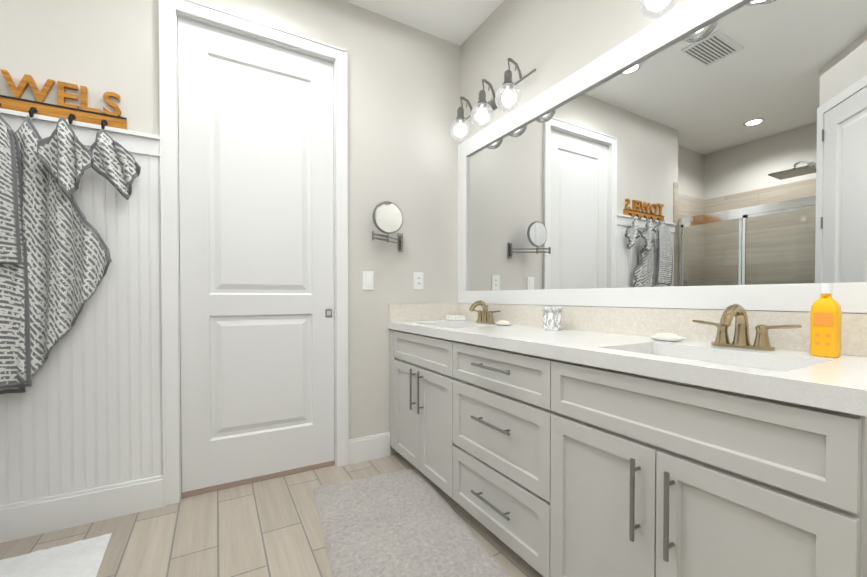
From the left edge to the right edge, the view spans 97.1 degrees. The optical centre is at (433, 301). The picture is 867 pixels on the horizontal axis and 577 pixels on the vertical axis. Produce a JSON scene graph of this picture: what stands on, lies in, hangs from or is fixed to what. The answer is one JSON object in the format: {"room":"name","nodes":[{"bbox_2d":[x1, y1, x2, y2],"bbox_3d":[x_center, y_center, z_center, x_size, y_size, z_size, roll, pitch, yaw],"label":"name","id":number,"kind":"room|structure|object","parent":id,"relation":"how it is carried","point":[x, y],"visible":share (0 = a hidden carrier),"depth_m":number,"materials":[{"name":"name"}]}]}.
{"room":"bathroom","nodes":[
{"label":"bathroom","id":0,"kind":"room"},
{"bbox_2d":[0,0,459,465],"bbox_3d":[-1.092,-0.409,2.147,2.826,2.820,0.224,0,1,-30],"label":"wall","id":1,"kind":"structure","parent":0,"point":[403,84],"depth_m":2.40,"materials":[{"name":"grey paint"}]},
{"bbox_2d":[0,69,126,129],"bbox_3d":[-1.719,-0.878,1.617,0.658,0.205,0.065,0,1,-30],"label":"sign","id":2,"kind":"object","parent":1,"relation":"attached to","point":[70,113],"visible":0.98,"depth_m":1.68,"materials":[{"name":"brown wood"}]},
{"bbox_2d":[0,118,21,264],"bbox_3d":[-1.761,-0.459,1.470,0.250,0.621,0.050,0,1,-30],"label":"hanging towel","id":3,"kind":"object","parent":2,"relation":"hanging from","point":[10,247],"visible":1,"depth_m":1.51,"materials":[{"name":"fabric"}]},
{"bbox_2d":[0,387,25,393],"bbox_3d":[-1.865,-0.194,1.510,0.353,1.150,0.052,0,1,-30],"label":"hanging towel","id":4,"kind":"object","parent":2,"relation":"hanging from","point":[13,390],"visible":0.08,"depth_m":1.59,"materials":[{"name":"fabric"}]},
{"bbox_2d":[0,116,31,388],"bbox_3d":[-1.773,-0.209,1.503,0.262,1.120,0.055,0,1,-30],"label":"hanging towel","id":5,"kind":"object","parent":2,"relation":"hanging from","point":[14,279],"visible":0.69,"depth_m":1.55,"materials":[{"name":"fabric"}]},
{"bbox_2d":[15,116,111,384],"bbox_3d":[-1.687,-0.211,1.589,0.556,1.121,0.085,0,1,-30],"label":"hanging towel","id":6,"kind":"object","parent":2,"relation":"hanging from","point":[69,260],"visible":0.79,"depth_m":1.62,"materials":[{"name":"fabric"}]},
{"bbox_2d":[37,116,93,196],"bbox_3d":[-1.536,-0.606,1.597,0.178,0.332,0.061,0,1,-30],"label":"hanging towel","id":7,"kind":"object","parent":2,"relation":"hanging from","point":[64,154],"visible":1,"depth_m":1.59,"materials":[{"name":"fabric"}]},
{"bbox_2d":[89,128,140,199],"bbox_3d":[-1.440,-0.620,1.725,0.192,0.302,0.054,-1,1,-35],"label":"hanging towel","id":8,"kind":"object","parent":2,"relation":"hanging from","point":[116,165],"visible":0.98,"depth_m":1.72,"materials":[{"name":"fabric"}]},
{"bbox_2d":[0,108,162,542],"bbox_3d":[-1.758,0.104,1.626,0.987,1.808,0.034,0,1,-30],"label":"beadboard wainscoting","id":9,"kind":"structure","parent":1,"relation":"attached to","point":[81,441],"depth_m":1.76,"materials":[{"name":"white wood"}]},
{"bbox_2d":[158,0,348,506],"bbox_3d":[-0.952,-0.255,2.143,0.929,2.513,0.126,0,1,-30],"label":"door frame","id":10,"kind":"structure","parent":1,"relation":"attached to","point":[169,10],"depth_m":1.93,"materials":[{"name":"white wood"}]},
{"bbox_2d":[178,16,333,492],"bbox_3d":[-0.953,-0.233,2.144,0.781,2.409,0.038,0,1,-30],"label":"back door","id":11,"kind":"structure","parent":1,"relation":"in","point":[256,200],"depth_m":2.11,"materials":[{"name":"white wood"}]},
{"bbox_2d":[362,271,372,289],"bbox_3d":[-0.411,-0.134,2.403,0.072,0.116,0.010,0,1,-30],"label":"switch plate","id":12,"kind":"object","parent":1,"relation":"attached to","point":[367,280],"visible":1,"depth_m":2.40,"materials":[{"name":"white plastic"}]},
{"bbox_2d":[349,432,389,464],"bbox_3d":[-0.405,0.924,2.418,0.279,0.148,0.015,0,1,-30],"label":"baseboard","id":13,"kind":"structure","parent":1,"relation":"attached to","point":[366,448],"depth_m":2.41,"materials":[{"name":"white"}]},
{"bbox_2d":[372,201,402,251],"bbox_3d":[-0.281,-0.467,2.373,0.277,0.278,0.182,0,1,-30],"label":"makeup mirror","id":14,"kind":"object","parent":1,"relation":"attached to","point":[387,216],"visible":1,"depth_m":2.30,"materials":[{"name":"silver metal"}]},
{"bbox_2d":[413,272,422,289],"bbox_3d":[-0.101,-0.141,2.580,0.072,0.116,0.008,0,1,-30],"label":"electrical outlet plate","id":15,"kind":"object","parent":1,"relation":"attached to","point":[417,280],"visible":1,"depth_m":2.58,"materials":[{"name":"white plastic"}]},
{"bbox_2d":[0,453,542,576],"bbox_3d":[-0.816,1.051,0.640,4.096,0.060,3.390,0,1,-30],"label":"floor","id":16,"kind":"structure","parent":0,"point":[269,528],"depth_m":1.65,"materials":[{"name":"beige tile"}]},
{"bbox_2d":[0,533,111,576],"bbox_3d":[-1.550,1.004,1.205,0.761,0.016,0.645,0,1,-30],"label":"bath rug","id":17,"kind":"object","parent":16,"relation":"on","point":[81,558],"visible":0.98,"depth_m":1.47,"materials":[{"name":"white fabric"}]},
{"bbox_2d":[313,468,510,576],"bbox_3d":[-0.063,0.997,1.453,0.600,0.022,1.550,0,1,-23],"label":"bath rug","id":18,"kind":"object","parent":16,"relation":"on","point":[407,523],"visible":1,"depth_m":1.64,"materials":[{"name":"grey fabric"}]},
{"bbox_2d":[388,327,866,576],"bbox_3d":[0.453,0.595,1.707,0.584,0.824,2.088,0,1,-30],"label":"bathroom vanity","id":19,"kind":"object","parent":16,"relation":"on","point":[587,441],"depth_m":1.05,"materials":[{"name":"painted wood"},{"name":"quartz stone"},{"name":"brushed nickel"}]},
{"bbox_2d":[388,319,866,406],"bbox_3d":[0.467,0.161,1.704,0.558,0.045,2.098,0,1,-30],"label":"countertop","id":20,"kind":"structure","parent":19,"relation":"on","point":[843,379],"depth_m":1.09,"materials":[{"name":"white stone"}]},
{"bbox_2d":[446,315,465,320],"bbox_3d":[0.151,0.110,2.622,0.090,0.031,0.120,0,1,-30],"label":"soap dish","id":21,"kind":"object","parent":20,"relation":"on","point":[455,317],"visible":0.96,"depth_m":2.58,"materials":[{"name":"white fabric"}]},
{"bbox_2d":[469,300,500,323],"bbox_3d":[0.277,0.060,2.325,0.142,0.139,0.281,0,1,-30],"label":"faucet","id":22,"kind":"object","parent":20,"relation":"on","point":[485,315],"visible":1,"depth_m":2.32,"materials":[{"name":"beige metal"}]},
{"bbox_2d":[494,320,511,325],"bbox_3d":[0.391,0.118,2.149,0.079,0.028,0.128,0,1,-30],"label":"soap dish","id":23,"kind":"object","parent":20,"relation":"on","point":[503,323],"visible":1,"depth_m":2.12,"materials":[{"name":"white ceramic"}]},
{"bbox_2d":[542,306,561,330],"bbox_3d":[0.573,0.080,1.849,0.090,0.112,0.090,0,1,-30],"label":"tumbler","id":24,"kind":"object","parent":20,"relation":"on","point":[551,318],"visible":1,"depth_m":1.81,"materials":[{"name":"stone"}]},
{"bbox_2d":[649,333,685,340],"bbox_3d":[0.853,0.128,1.399,0.079,0.028,0.128,0,1,-30],"label":"soap dish","id":25,"kind":"object","parent":20,"relation":"on","point":[666,337],"visible":1,"depth_m":1.38,"materials":[{"name":"white ceramic"}]},
{"bbox_2d":[648,351,795,370],"bbox_3d":[0.765,0.257,1.090,0.359,0.155,0.520,0,1,-30],"label":"sink","id":26,"kind":"object","parent":20,"relation":"in","point":[711,358],"depth_m":1.16,"materials":[{"name":"white ceramic"}]},
{"bbox_2d":[692,304,801,350],"bbox_3d":[0.928,0.075,1.180,0.142,0.139,0.281,0,1,-30],"label":"faucet","id":27,"kind":"object","parent":20,"relation":"on","point":[741,338],"visible":1,"depth_m":1.18,"materials":[{"name":"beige metal"}]},
{"bbox_2d":[810,283,841,357],"bbox_3d":[1.050,0.048,1.025,0.039,0.196,0.055,0,1,-30],"label":"soap bottle","id":28,"kind":"object","parent":20,"relation":"on","point":[825,324],"visible":1,"depth_m":1.01,"materials":[{"name":"orange"}]},
{"bbox_2d":[344,0,503,45],"bbox_3d":[-0.816,-1.829,0.602,4.096,0.060,3.390,0,1,-30],"label":"ceiling","id":29,"kind":"structure","parent":0,"point":[459,22],"depth_m":2.42,"materials":[{"name":"white paint"}]},
{"bbox_2d":[460,0,866,313],"bbox_3d":[0.941,-0.401,1.552,0.120,2.820,3.270,0,1,-30],"label":"wall","id":30,"kind":"structure","parent":0,"point":[552,42],"depth_m":2.07,"materials":[{"name":"grey paint"}]},
{"bbox_2d":[450,58,535,141],"bbox_3d":[0.320,-1.188,2.299,0.209,0.292,0.680,0,1,-30],"label":"sconce","id":31,"kind":"object","parent":30,"relation":"attached to","point":[501,98],"visible":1,"depth_m":2.27,"materials":[{"name":"glass"}]},
{"bbox_2d":[637,0,678,18],"bbox_3d":[0.953,-1.173,1.186,0.209,0.292,0.680,0,1,-30],"label":"sconce","id":32,"kind":"object","parent":30,"relation":"attached to","point":[644,11],"visible":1,"depth_m":1.42,"materials":[{"name":"white glass"}]},
{"bbox_2d":[458,0,866,312],"bbox_3d":[0.694,-0.541,1.838,0.023,1.122,2.069,0,1,-30],"label":"vanity mirror","id":33,"kind":"object","parent":30,"relation":"attached to","point":[700,154],"visible":1,"depth_m":1.40,"materials":[{"name":"white mirror"}]}
]}

